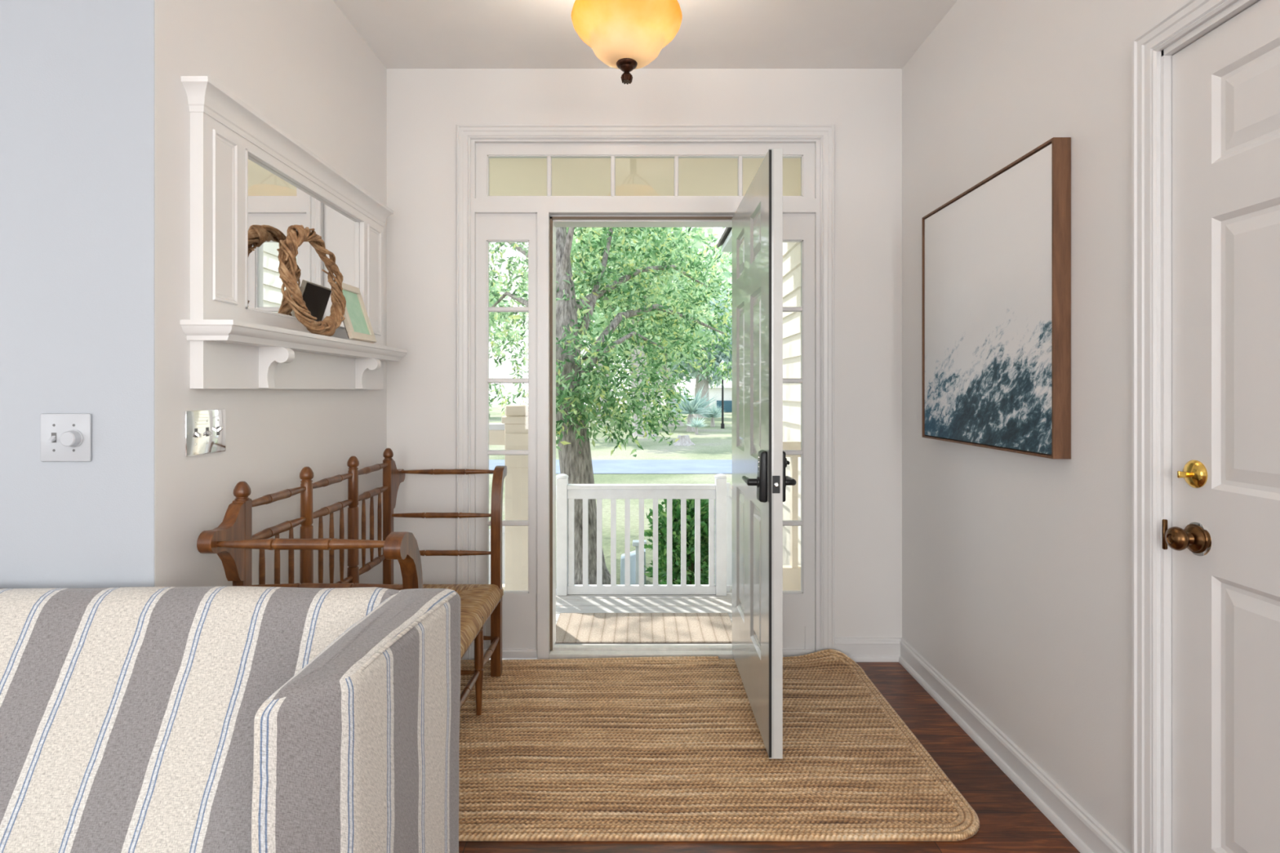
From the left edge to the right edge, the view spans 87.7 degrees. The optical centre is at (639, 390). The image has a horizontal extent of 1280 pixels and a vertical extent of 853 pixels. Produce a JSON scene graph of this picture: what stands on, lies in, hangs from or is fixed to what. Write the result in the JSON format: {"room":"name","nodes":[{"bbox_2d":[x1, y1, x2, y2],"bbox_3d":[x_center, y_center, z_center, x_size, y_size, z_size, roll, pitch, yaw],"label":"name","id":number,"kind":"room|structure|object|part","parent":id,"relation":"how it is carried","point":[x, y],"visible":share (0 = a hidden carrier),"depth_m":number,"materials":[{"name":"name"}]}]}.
{"room":"entryway","nodes":[
{"label":"entryway","id":0,"kind":"room"},
{"bbox_2d":[0,0,154,588],"bbox_3d":[-2.841,-0.122,1.690,3.319,2.755,0.140,0,0,0],"label":"wall","id":1,"kind":"structure","parent":0,"point":[77,77],"depth_m":1.62,"materials":[{"name":"paint"}]},
{"bbox_2d":[40,413,91,462],"bbox_3d":[-1.392,0.114,1.605,0.122,0.117,0.030,0,0,0],"label":"switch plate","id":2,"kind":"object","parent":1,"relation":"attached to","point":[64,437],"visible":1,"depth_m":1.61,"materials":[{"name":"white plastic"}]},
{"bbox_3d":[-1.368,0.116,1.603,0.043,0.043,0.024,0,0,0],"label":"dimmer knob","id":3,"kind":"part","parent":2,"relation":"part of","materials":[{"name":"white plastic"}]},
{"bbox_2d":[154,0,386,586],"bbox_3d":[-1.250,-0.122,2.364,0.140,2.755,1.484,0,0,0],"label":"wall","id":4,"kind":"structure","parent":0,"point":[302,65],"depth_m":2.06,"materials":[{"name":"paint"}]},
{"bbox_2d":[184,408,226,457],"bbox_3d":[-1.170,0.112,1.806,0.020,0.120,0.166,0,0,0],"label":"switch plate","id":5,"kind":"object","parent":4,"relation":"attached to","point":[205,430],"visible":1,"depth_m":1.79,"materials":[{"name":"silver metal"}]},
{"bbox_2d":[180,75,407,389],"bbox_3d":[-1.112,-0.407,2.357,0.136,0.804,1.293,0,0,0],"label":"shelf","id":6,"kind":"object","parent":4,"relation":"attached to","point":[251,180],"visible":0.97,"depth_m":2.03,"materials":[{"name":"white wood"}]},
{"bbox_3d":[-1.143,-0.472,1.839,0.007,0.460,0.108,0,0,0],"label":"panel","id":7,"kind":"part","parent":6,"relation":"part of","materials":[{"name":"white wood"}]},
{"bbox_3d":[-1.145,-0.769,2.359,0.069,0.079,1.290,0,0,0],"label":"crown moulding","id":8,"kind":"part","parent":6,"relation":"part of","materials":[{"name":"white wood"}]},
{"bbox_3d":[-1.112,-0.157,2.352,0.136,0.051,1.282,0,0,0],"label":"shelf","id":9,"kind":"part","parent":6,"relation":"part of","materials":[{"name":"white wood"}]},
{"bbox_2d":[245,148,364,329],"bbox_3d":[-1.160,-0.470,2.350,0.036,0.466,0.830,0,0,0],"label":"mirror","id":10,"kind":"object","parent":6,"relation":"attached to","point":[277,198],"depth_m":2.21,"materials":[{"name":"mirror"}]},
{"bbox_2d":[276,224,346,336],"bbox_3d":[-1.079,-0.362,2.215,0.102,0.359,0.391,0,0,0],"label":"wreath","id":11,"kind":"object","parent":6,"relation":"on","point":[295,238],"visible":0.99,"depth_m":2.14,"materials":[{"name":"brown wicker"}]},
{"bbox_2d":[333,280,376,342],"bbox_3d":[-1.077,-0.293,2.510,0.090,0.216,0.205,0,0,0],"label":"picture frame","id":12,"kind":"object","parent":6,"relation":"on","point":[357,322],"visible":0.76,"depth_m":2.52,"materials":[{"name":"beige paint"}]},
{"bbox_2d":[342,289,369,334],"bbox_3d":[-1.077,-0.293,2.510,0.061,0.162,0.151,0,0,0],"label":"print","id":13,"kind":"object","parent":12,"relation":"attached to","point":[355,309],"depth_m":2.53},
{"bbox_3d":[-1.143,-0.472,2.870,0.007,0.460,0.140,0,0,0],"label":"panel","id":14,"kind":"part","parent":6,"relation":"part of","materials":[{"name":"white wood"}]},
{"bbox_2d":[386,68,902,637],"bbox_3d":[0.011,-0.083,3.186,2.661,2.835,0.160,0,0,0],"label":"wall","id":15,"kind":"structure","parent":0,"point":[425,107],"depth_m":3.11,"materials":[{"name":"paint"}]},
{"bbox_2d":[475,213,537,658],"bbox_3d":[-0.624,0.212,3.135,0.292,2.085,0.049,0,0,0],"label":"sidelight window frame","id":16,"kind":"structure","parent":15,"relation":"in","point":[519,608],"depth_m":3.12,"materials":[{"name":"white wood"}]},
{"bbox_3d":[-0.624,1.150,3.133,0.292,0.210,0.046,0,0,0],"label":"panel","id":17,"kind":"part","parent":16,"relation":"part of","materials":[{"name":"white wood"}]},
{"bbox_2d":[548,644,734,659],"bbox_3d":[0.025,1.238,3.152,0.900,0.034,0.103,0,0,0],"label":"threshold","id":18,"kind":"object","parent":15,"relation":"attached to","point":[559,651],"depth_m":3.15,"materials":[{"name":"paint"}]},
{"bbox_2d":[456,124,834,660],"bbox_3d":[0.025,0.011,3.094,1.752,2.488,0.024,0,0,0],"label":"trim","id":19,"kind":"structure","parent":15,"relation":"attached to","point":[464,132],"depth_m":3.09,"materials":[{"name":"white wood"}]},
{"bbox_2d":[475,142,814,198],"bbox_3d":[0.025,-1.028,3.142,1.590,0.265,0.035,0,0,0],"label":"window","id":20,"kind":"structure","parent":15,"relation":"in","point":[484,151],"depth_m":3.12,"materials":[{"name":"white wood"}]},
{"bbox_2d":[732,148,795,759],"bbox_3d":[0.448,0.209,2.653,0.172,2.020,0.910,0,0,0],"label":"door","id":21,"kind":"structure","parent":15,"relation":"in","point":[760,481],"depth_m":2.40,"materials":[{"name":"white paint"}]},
{"bbox_3d":[0.450,-0.581,2.846,0.044,0.184,0.216,0,0,0],"label":"panel","id":22,"kind":"part","parent":21,"relation":"part of","materials":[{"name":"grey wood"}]},
{"bbox_3d":[0.450,-0.059,2.846,0.044,0.620,0.216,0,0,0],"label":"panel","id":23,"kind":"part","parent":21,"relation":"part of","materials":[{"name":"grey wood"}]},
{"bbox_3d":[0.450,0.691,2.846,0.044,0.532,0.216,0,0,0],"label":"panel","id":24,"kind":"part","parent":21,"relation":"part of","materials":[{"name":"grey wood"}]},
{"bbox_3d":[0.383,0.312,2.314,0.042,0.036,0.128,0,0,0],"label":"lever handle","id":25,"kind":"part","parent":21,"relation":"part of","materials":[{"name":"black metal"}]},
{"bbox_3d":[0.450,-0.581,2.474,0.044,0.184,0.227,0,0,0],"label":"panel","id":26,"kind":"part","parent":21,"relation":"part of","materials":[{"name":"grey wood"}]},
{"bbox_3d":[0.450,-0.059,2.474,0.044,0.620,0.227,0,0,0],"label":"panel","id":27,"kind":"part","parent":21,"relation":"part of","materials":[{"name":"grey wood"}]},
{"bbox_3d":[0.450,0.691,2.474,0.044,0.532,0.227,0,0,0],"label":"panel","id":28,"kind":"part","parent":21,"relation":"part of","materials":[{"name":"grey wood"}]},
{"bbox_3d":[0.451,0.311,2.206,0.025,0.058,0.004,0,0,0],"label":"latch plate","id":29,"kind":"part","parent":21,"relation":"part of","materials":[{"name":"black metal"}]},
{"bbox_3d":[0.511,0.312,2.314,0.046,0.036,0.128,0,0,0],"label":"lever handle","id":30,"kind":"part","parent":21,"relation":"part of","materials":[{"name":"black metal"}]},
{"bbox_2d":[782,213,815,657],"bbox_3d":[0.672,0.212,3.135,0.295,2.085,0.049,0,0,0],"label":"sidelight window frame","id":31,"kind":"structure","parent":15,"relation":"in","point":[798,606],"depth_m":3.12,"materials":[{"name":"white paint"}]},
{"bbox_3d":[0.672,1.150,3.133,0.295,0.210,0.046,0,0,0],"label":"panel","id":32,"kind":"part","parent":31,"relation":"part of","materials":[{"name":"white wood"}]},
{"bbox_2d":[834,637,901,662],"bbox_3d":[1.058,1.203,3.093,0.326,0.104,0.026,0,0,0],"label":"baseboard","id":33,"kind":"structure","parent":15,"relation":"attached to","point":[858,649],"depth_m":3.09,"materials":[{"name":"white wood"}]},
{"bbox_2d":[333,0,957,68],"bbox_3d":[-1.629,-1.550,-0.167,5.941,0.100,6.866,0,0,0],"label":"ceiling","id":34,"kind":"structure","parent":0,"point":[402,33],"depth_m":2.80,"materials":[{"name":"paint"}]},
{"bbox_2d":[571,0,682,84],"bbox_3d":[-0.042,-1.240,2.120,0.352,0.520,0.352,0,0,0],"label":"ceiling light","id":35,"kind":"object","parent":34,"relation":"attached to","point":[626,36],"visible":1,"depth_m":2.04,"materials":[{"name":"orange glass"}]},
{"bbox_2d":[489,158,800,195],"bbox_3d":[-0.703,-1.275,4.008,3.395,0.260,1.484,0,0,0],"label":"ceiling","id":36,"kind":"structure","parent":0,"point":[508,176],"depth_m":3.65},
{"bbox_2d":[458,659,1079,852],"bbox_3d":[-1.629,1.295,-0.247,5.941,0.080,6.706,0,0,0],"label":"floor","id":37,"kind":"structure","parent":0,"point":[1010,822],"depth_m":1.98,"materials":[{"name":"brown wood"}]},
{"bbox_2d":[0,586,460,852],"bbox_3d":[-1.726,0.855,1.102,2.604,0.799,1.004,0,0,0],"label":"striped sofa","id":38,"kind":"object","parent":37,"relation":"on","point":[201,719],"visible":1,"depth_m":1.36,"materials":[{"name":"fabric"}]},
{"bbox_3d":[-0.529,0.833,1.317,0.167,0.744,0.565,0,0,5],"label":"arm","id":39,"kind":"part","parent":38,"relation":"part of","materials":[{"name":"fabric"}]},
{"bbox_2d":[458,648,979,841],"bbox_3d":[0.015,1.222,2.464,1.957,0.065,1.219,0,0,0],"label":"braided rug","id":40,"kind":"object","parent":37,"relation":"on","point":[666,748],"visible":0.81,"depth_m":2.23,"materials":[{"name":"wicker"}]},
{"bbox_2d":[196,448,506,715],"bbox_3d":[-0.857,0.743,2.368,0.519,0.986,1.386,0,0,0],"label":"bench","id":41,"kind":"object","parent":40,"relation":"on","point":[233,541],"visible":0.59,"depth_m":2.36,"materials":[{"name":"brown wood"}]},
{"bbox_3d":[-1.095,0.768,1.835,0.036,0.936,0.036,0,0,0],"label":"post","id":42,"kind":"part","parent":41,"relation":"part of","materials":[{"name":"brown wood"}]},
{"bbox_3d":[-1.095,0.420,2.013,0.030,0.030,0.323,0,0,0],"label":"rail","id":43,"kind":"part","parent":41,"relation":"part of","materials":[{"name":"brown wood"}]},
{"bbox_3d":[-1.095,0.320,2.013,0.027,0.027,0.323,0,0,0],"label":"rail","id":44,"kind":"part","parent":41,"relation":"part of","materials":[{"name":"brown wood"}]},
{"bbox_3d":[-0.862,0.393,1.705,0.437,0.030,0.030,0,0,0],"label":"arm rail","id":45,"kind":"part","parent":41,"relation":"part of","materials":[{"name":"brown wood"}]},
{"bbox_3d":[-1.095,0.766,2.190,0.042,0.940,0.042,0,0,0],"label":"post","id":46,"kind":"part","parent":41,"relation":"part of","materials":[{"name":"brown wood"}]},
{"bbox_3d":[-0.861,0.543,1.835,0.436,0.025,0.025,0,0,0],"label":"arm rail","id":47,"kind":"part","parent":41,"relation":"part of","materials":[{"name":"brown wood"}]},
{"bbox_3d":[-1.095,0.320,2.368,0.027,0.027,0.323,0,0,0],"label":"rail","id":48,"kind":"part","parent":41,"relation":"part of","materials":[{"name":"brown wood"}]},
{"bbox_3d":[-1.095,0.420,2.368,0.030,0.030,0.323,0,0,0],"label":"rail","id":49,"kind":"part","parent":41,"relation":"part of","materials":[{"name":"brown wood"}]},
{"bbox_3d":[-1.095,0.710,2.368,0.030,0.030,0.323,0,0,0],"label":"rail","id":50,"kind":"part","parent":41,"relation":"part of","materials":[{"name":"brown wood"}]},
{"bbox_3d":[-1.095,0.766,2.545,0.042,0.940,0.042,0,0,0],"label":"post","id":51,"kind":"part","parent":41,"relation":"part of","materials":[{"name":"brown wood"}]},
{"bbox_3d":[-1.095,0.710,2.723,0.030,0.030,0.323,0,0,0],"label":"rail","id":52,"kind":"part","parent":41,"relation":"part of","materials":[{"name":"brown wood"}]},
{"bbox_3d":[-1.095,0.420,2.723,0.030,0.030,0.323,0,0,0],"label":"rail","id":53,"kind":"part","parent":41,"relation":"part of","materials":[{"name":"brown wood"}]},
{"bbox_3d":[-1.095,0.320,2.723,0.027,0.027,0.323,0,0,0],"label":"rail","id":54,"kind":"part","parent":41,"relation":"part of","materials":[{"name":"brown wood"}]},
{"bbox_3d":[-1.095,0.768,2.900,0.036,0.936,0.036,0,0,0],"label":"post","id":55,"kind":"part","parent":41,"relation":"part of","materials":[{"name":"brown wood"}]},
{"bbox_3d":[-0.624,0.802,1.766,0.042,0.870,0.178,0,0,0],"label":"arm post","id":56,"kind":"part","parent":41,"relation":"part of","materials":[{"name":"brown wood"}]},
{"bbox_3d":[-0.861,0.543,2.900,0.436,0.025,0.025,0,0,0],"label":"arm rail","id":57,"kind":"part","parent":41,"relation":"part of","materials":[{"name":"brown wood"}]},
{"bbox_3d":[-0.862,0.368,3.017,0.438,0.027,0.025,0,0,3],"label":"arm rail","id":58,"kind":"part","parent":41,"relation":"part of","materials":[{"name":"brown wood"}]},
{"bbox_3d":[-0.849,0.863,2.372,0.503,0.059,1.089,0,0,0],"label":"seat","id":59,"kind":"part","parent":41,"relation":"part of","materials":[{"name":"beige wicker"}]},
{"bbox_3d":[-0.861,0.707,2.900,0.436,0.025,0.025,0,0,0],"label":"arm rail","id":60,"kind":"part","parent":41,"relation":"part of","materials":[{"name":"brown wood"}]},
{"bbox_3d":[-0.615,1.050,2.545,0.035,0.372,0.035,0,0,0],"label":"leg","id":61,"kind":"part","parent":41,"relation":"part of","materials":[{"name":"brown wood"}]},
{"bbox_3d":[-0.855,0.899,2.368,0.504,0.021,1.089,0,0,0],"label":"seat rail","id":62,"kind":"part","parent":41,"relation":"part of","materials":[{"name":"beige wicker"}]},
{"bbox_3d":[-0.624,0.787,2.952,0.042,0.898,0.144,0,0,0],"label":"arm post","id":63,"kind":"part","parent":41,"relation":"part of","materials":[{"name":"brown wood"}]},
{"bbox_2d":[902,0,1187,852],"bbox_3d":[1.281,-0.122,-0.197,0.120,2.755,6.606,0,0,0],"label":"wall","id":64,"kind":"structure","parent":0,"point":[1017,567],"depth_m":2.04,"materials":[{"name":"paint"}]},
{"bbox_2d":[921,137,1071,458],"bbox_3d":[1.195,-0.262,2.326,0.050,0.911,0.879,0,0,0],"label":"framed canvas","id":65,"kind":"object","parent":64,"relation":"attached to","point":[996,256],"visible":1,"depth_m":2.16,"materials":[{"name":"white fabric"}]},
{"bbox_2d":[898,637,1130,852],"bbox_3d":[1.208,1.203,2.370,0.026,0.104,1.471,0,0,0],"label":"baseboard","id":66,"kind":"structure","parent":64,"relation":"attached to","point":[1086,834],"depth_m":2.14,"materials":[{"name":"white wood"}]},
{"bbox_2d":[1132,0,1238,852],"bbox_3d":[1.209,0.199,1.159,0.024,2.112,0.932,0,0,0],"label":"trim","id":67,"kind":"structure","parent":64,"relation":"attached to","point":[1147,46],"depth_m":1.59,"materials":[{"name":"white wood"}]},
{"bbox_2d":[1160,0,1259,852],"bbox_3d":[1.254,0.230,1.159,0.068,2.050,0.808,0,0,0],"label":"trim","id":68,"kind":"structure","parent":64,"relation":"attached to","point":[1166,55],"depth_m":1.55,"materials":[{"name":"white wood"}]},
{"bbox_2d":[1162,0,1279,852],"bbox_3d":[1.226,0.232,1.163,0.093,2.022,0.787,0,0,0],"label":"door","id":69,"kind":"structure","parent":64,"relation":"in","point":[1224,536],"depth_m":1.42,"materials":[{"name":"paint"}]},
{"bbox_3d":[1.222,0.335,1.552,0.010,0.070,0.008,0,0,0],"label":"strike plate","id":70,"kind":"part","parent":69,"relation":"part of","materials":[{"name":"brown metal"}]},
{"bbox_3d":[1.209,0.330,1.485,0.058,0.064,0.064,0,0,0],"label":"knob","id":71,"kind":"part","parent":69,"relation":"part of","materials":[{"name":"brown metal"}]},
{"bbox_3d":[1.256,-0.588,1.325,0.035,0.195,0.238,0,0,0],"label":"panel","id":72,"kind":"part","parent":69,"relation":"part of","materials":[{"name":"paint"}]},
{"bbox_3d":[1.256,-0.081,1.325,0.035,0.588,0.238,0,0,0],"label":"panel","id":73,"kind":"part","parent":69,"relation":"part of","materials":[{"name":"paint"}]},
{"bbox_3d":[1.256,0.697,1.325,0.035,0.593,0.238,0,0,0],"label":"panel","id":74,"kind":"part","parent":69,"relation":"part of","materials":[{"name":"paint"}]},
{"label":"outside","id":75,"kind":"structure","parent":0,"visible":0},
{"bbox_2d":[488,404,732,584],"bbox_3d":[0.000,1.956,48.300,90.000,0.081,90.000,0,0,0],"label":"lawn","id":76,"kind":"structure","parent":75,"point":[715,442],"depth_m":19.70,"materials":[{"name":"green plant"}]},
{"bbox_2d":[488,525,504,583],"bbox_3d":[-1.007,1.301,4.592,0.889,1.308,0.091,0,0,10],"label":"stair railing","id":77,"kind":"object","parent":76,"relation":"on","point":[503,526],"visible":0.02,"depth_m":4.55,"materials":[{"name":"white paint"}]},
{"bbox_3d":[-0.986,0.988,4.580,0.838,0.612,0.218,0,0,0],"label":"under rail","id":78,"kind":"part","parent":77,"relation":"part of","materials":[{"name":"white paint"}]},
{"bbox_2d":[488,271,523,358],"bbox_3d":[-13.380,-4.081,49.997,9.447,12.272,6.563,0,0,0],"label":"tree","id":79,"kind":"object","parent":76,"relation":"on","point":[500,335],"visible":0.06,"depth_m":50.14,"materials":[{"name":"green plant"}]},
{"bbox_2d":[493,248,588,345],"bbox_3d":[-7.671,-6.314,61.969,12.272,16.739,8.580,0,0,0],"label":"tree","id":80,"kind":"object","parent":76,"relation":"on","point":[509,302],"visible":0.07,"depth_m":60.94,"materials":[{"name":"green plant"}]},
{"bbox_2d":[527,248,612,421],"bbox_3d":[-2.374,-4.712,44.099,10.115,13.535,6.728,0,0,0],"label":"tree","id":81,"kind":"object","parent":76,"relation":"on","point":[599,364],"visible":0.02,"depth_m":43.54,"materials":[{"name":"green plant"}]},
{"bbox_2d":[488,226,732,584],"bbox_3d":[-2.237,-3.069,10.035,7.560,10.147,8.505,0,0,-10],"label":"oak tree","id":82,"kind":"object","parent":76,"relation":"on","point":[573,377],"visible":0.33,"depth_m":7.49,"materials":[{"name":"green plant"}]},
{"bbox_2d":[524,226,732,436],"bbox_3d":[-0.350,-4.183,28.875,9.358,12.475,6.445,0,0,0],"label":"tree","id":83,"kind":"object","parent":76,"relation":"on","point":[697,243],"visible":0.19,"depth_m":28.28,"materials":[{"name":"green plant"}]},
{"bbox_2d":[620,540,646,584],"bbox_3d":[-0.067,1.732,6.780,0.265,0.445,0.280,0,0,0],"label":"utility pedestal","id":84,"kind":"object","parent":76,"relation":"on","point":[634,555],"visible":0.59,"depth_m":6.71,"materials":[{"name":"white paint"}]},
{"bbox_3d":[-0.005,1.755,6.690,0.080,0.400,0.060,0,0,0],"label":"conduit post","id":85,"kind":"part","parent":84,"relation":"part of","materials":[{"name":"white paint"}]},
{"bbox_2d":[590,271,722,426],"bbox_3d":[0.710,-3.002,36.991,7.742,10.114,5.692,0,0,0],"label":"tree","id":86,"kind":"object","parent":76,"relation":"on","point":[700,332],"visible":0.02,"depth_m":36.67,"materials":[{"name":"green plant"}]},
{"bbox_2d":[652,372,661,405],"bbox_3d":[2.044,-7.330,83.861,14.011,18.771,9.467,0,0,0],"label":"tree","id":87,"kind":"object","parent":76,"relation":"on","point":[657,372],"visible":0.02,"depth_m":83.53,"materials":[{"name":"green plant"}]},
{"bbox_2d":[644,498,715,584],"bbox_3d":[0.444,1.493,6.275,0.895,1.227,0.884,0,0,0],"label":"shrub","id":88,"kind":"object","parent":76,"relation":"on","point":[676,503],"visible":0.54,"depth_m":6.07,"materials":[{"name":"green plant"}]},
{"bbox_3d":[0.416,1.504,6.217,0.537,0.949,0.443,0,0,32],"label":"stem","id":89,"kind":"part","parent":88,"relation":"part of","materials":[{"name":"green plant"}]},
{"bbox_2d":[673,435,695,445],"bbox_3d":[1.522,1.800,23.828,0.932,0.410,0.955,0,0,-40],"label":"tree stump","id":90,"kind":"object","parent":76,"relation":"on","point":[684,440],"visible":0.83,"depth_m":23.64,"materials":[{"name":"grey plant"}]},
{"bbox_2d":[664,383,717,431],"bbox_3d":[2.319,0.784,32.013,2.910,2.383,2.920,0,0,0],"label":"yucca plant","id":91,"kind":"object","parent":76,"relation":"on","point":[696,406],"visible":0.82,"depth_m":31.71,"materials":[{"name":"green plant"}]},
{"bbox_3d":[2.432,1.513,32.000,0.435,0.924,0.435,0,0,0],"label":"stem","id":92,"kind":"part","parent":91,"relation":"part of","materials":[{"name":"green plant"}]},
{"bbox_2d":[657,278,732,417],"bbox_3d":[4.626,-3.006,47.923,7.678,10.121,5.213,0,0,0],"label":"tree","id":93,"kind":"object","parent":76,"relation":"on","point":[720,356],"visible":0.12,"depth_m":47.30,"materials":[{"name":"green plant"}]},
{"bbox_2d":[686,415,708,434],"bbox_3d":[2.590,1.509,29.956,1.094,0.931,1.119,0,0,0],"label":"yucca plant","id":94,"kind":"object","parent":76,"relation":"on","point":[696,424],"visible":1,"depth_m":29.92,"materials":[{"name":"green plant"}]},
{"bbox_2d":[687,233,732,319],"bbox_3d":[8.860,-6.251,58.111,12.100,16.611,9.007,0,0,0],"label":"tree","id":95,"kind":"object","parent":76,"relation":"on","point":[726,264],"visible":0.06,"depth_m":56.90,"materials":[{"name":"green plant"}]},
{"bbox_2d":[690,373,732,412],"bbox_3d":[10.650,-0.095,63.000,11.300,4.100,6.800,0,0,0],"label":"building","id":96,"kind":"structure","parent":76,"relation":"on","point":[713,393],"depth_m":60.01,"materials":[{"name":"white paint"}]},
{"bbox_3d":[8.250,1.430,59.960,2.700,1.050,0.120,0,0,0],"label":"door","id":97,"kind":"part","parent":96,"relation":"part of","materials":[{"name":"teal paint"}]},
{"bbox_2d":[698,401,725,426],"bbox_3d":[3.875,1.239,36.073,1.713,1.472,1.729,0,0,18],"label":"yucca plant","id":98,"kind":"object","parent":76,"relation":"on","point":[716,413],"visible":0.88,"depth_m":35.87,"materials":[{"name":"green plant"}]},
{"bbox_3d":[3.924,1.702,36.000,0.257,0.546,0.257,0,0,0],"label":"stem","id":99,"kind":"part","parent":98,"relation":"part of","materials":[{"name":"green plant"}]},
{"bbox_2d":[719,360,724,428],"bbox_3d":[4.253,0.185,34.298,0.379,3.540,0.379,0,0,0],"label":"lamp post","id":100,"kind":"object","parent":76,"relation":"on","point":[722,426],"visible":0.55,"depth_m":34.25,"materials":[{"name":"black metal"}]},
{"bbox_2d":[726,482,732,591],"bbox_3d":[0.757,1.293,5.176,0.095,1.324,1.279,0,0,14],"label":"stair railing","id":101,"kind":"object","parent":76,"relation":"on","point":[729,487],"visible":0.22,"depth_m":4.61,"materials":[{"name":"white paint"}]},
{"bbox_3d":[0.743,0.865,5.155,0.060,0.398,1.231,0,0,15],"label":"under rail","id":102,"kind":"part","parent":101,"relation":"part of","materials":[{"name":"white paint"}]},
{"bbox_3d":[0.743,0.820,5.155,0.060,0.378,1.231,0,0,15],"label":"rail","id":103,"kind":"part","parent":101,"relation":"part of","materials":[{"name":"white paint"}]},
{"bbox_3d":[0.743,1.528,5.155,0.060,0.393,1.231,0,0,15],"label":"rail","id":104,"kind":"part","parent":101,"relation":"part of","materials":[{"name":"white paint"}]},
{"bbox_2d":[716,226,800,565],"bbox_3d":[2.030,-0.515,5.360,2.340,4.940,4.180,0,0,0],"label":"house wing","id":105,"kind":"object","parent":76,"relation":"on","point":[791,251],"visible":0.02,"depth_m":4.47,"materials":[{"name":"beige"}]},
{"bbox_3d":[-0.603,1.681,3.941,3.195,0.549,1.349,0,0,0],"label":"trim","id":106,"kind":"structure","parent":76,"relation":"on","visible":0},
{"bbox_2d":[488,589,732,659],"bbox_3d":[-0.603,1.390,3.944,3.195,0.030,1.352,0,0,0],"label":"porch deck","id":107,"kind":"object","parent":106,"relation":"on","point":[570,603],"depth_m":4.29,"materials":[{"name":"grey wood"}]},
{"bbox_2d":[488,404,528,591],"bbox_3d":[-0.823,0.730,4.000,0.475,1.290,0.160,0,0,0],"label":"pier","id":108,"kind":"structure","parent":107,"relation":"on","point":[513,433],"depth_m":3.94,"materials":[{"name":"white paint"}]},
{"bbox_2d":[555,473,727,595],"bbox_3d":[0.010,0.969,4.500,1.153,0.813,0.083,0,0,0],"label":"porch railing","id":109,"kind":"object","parent":107,"relation":"on","point":[566,493],"visible":1,"depth_m":4.48,"materials":[{"name":"white paint"}]},
{"bbox_3d":[-0.525,0.983,4.500,0.072,0.785,0.072,0,0,0],"label":"post","id":110,"kind":"part","parent":109,"relation":"part of","materials":[{"name":"white paint"}]},
{"bbox_3d":[0.010,0.698,4.500,0.998,0.065,0.036,0,0,0],"label":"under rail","id":111,"kind":"part","parent":109,"relation":"part of","materials":[{"name":"white paint"}]},
{"bbox_3d":[0.010,0.650,4.501,0.998,0.030,0.070,0,0,0],"label":"rail","id":112,"kind":"part","parent":109,"relation":"part of","materials":[{"name":"white paint"}]},
{"bbox_3d":[0.010,1.344,4.500,0.998,0.058,0.036,0,0,0],"label":"rail","id":113,"kind":"part","parent":109,"relation":"part of","materials":[{"name":"white paint"}]},
{"bbox_3d":[0.545,0.983,4.500,0.072,0.785,0.072,0,0,0],"label":"post","id":114,"kind":"part","parent":109,"relation":"part of","materials":[{"name":"white paint"}]},
{"bbox_2d":[555,613,732,643],"bbox_3d":[0.025,1.369,3.855,1.030,0.010,0.470,0,0,0],"label":"doormat","id":115,"kind":"object","parent":107,"relation":"on","point":[571,628],"visible":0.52,"depth_m":3.83,"materials":[{"name":"beige wood"}]},
{"bbox_2d":[782,440,800,591],"bbox_3d":[0.805,0.840,3.990,0.370,1.070,0.060,0,0,0],"label":"porch column","id":116,"kind":"structure","parent":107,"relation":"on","point":[792,573],"depth_m":3.96,"materials":[{"name":"beige wood"}]},
{"bbox_3d":[0.805,0.350,3.990,0.370,0.090,0.060,0,0,0],"label":"rail","id":117,"kind":"part","parent":116,"relation":"part of","materials":[{"name":"white wood"}]},
{"bbox_3d":[0.922,0.725,3.990,0.035,0.660,0.050,0,0,0],"label":"post","id":118,"kind":"part","parent":116,"relation":"part of","materials":[{"name":"beige wood"}]},
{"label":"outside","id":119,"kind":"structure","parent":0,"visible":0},
{"bbox_2d":[488,459,732,473],"bbox_3d":[0.000,1.943,17.630,80.000,0.001,4.060,0,0,0],"label":"road","id":120,"kind":"structure","parent":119,"point":[599,466],"depth_m":17.05,"materials":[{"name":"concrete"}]}
]}

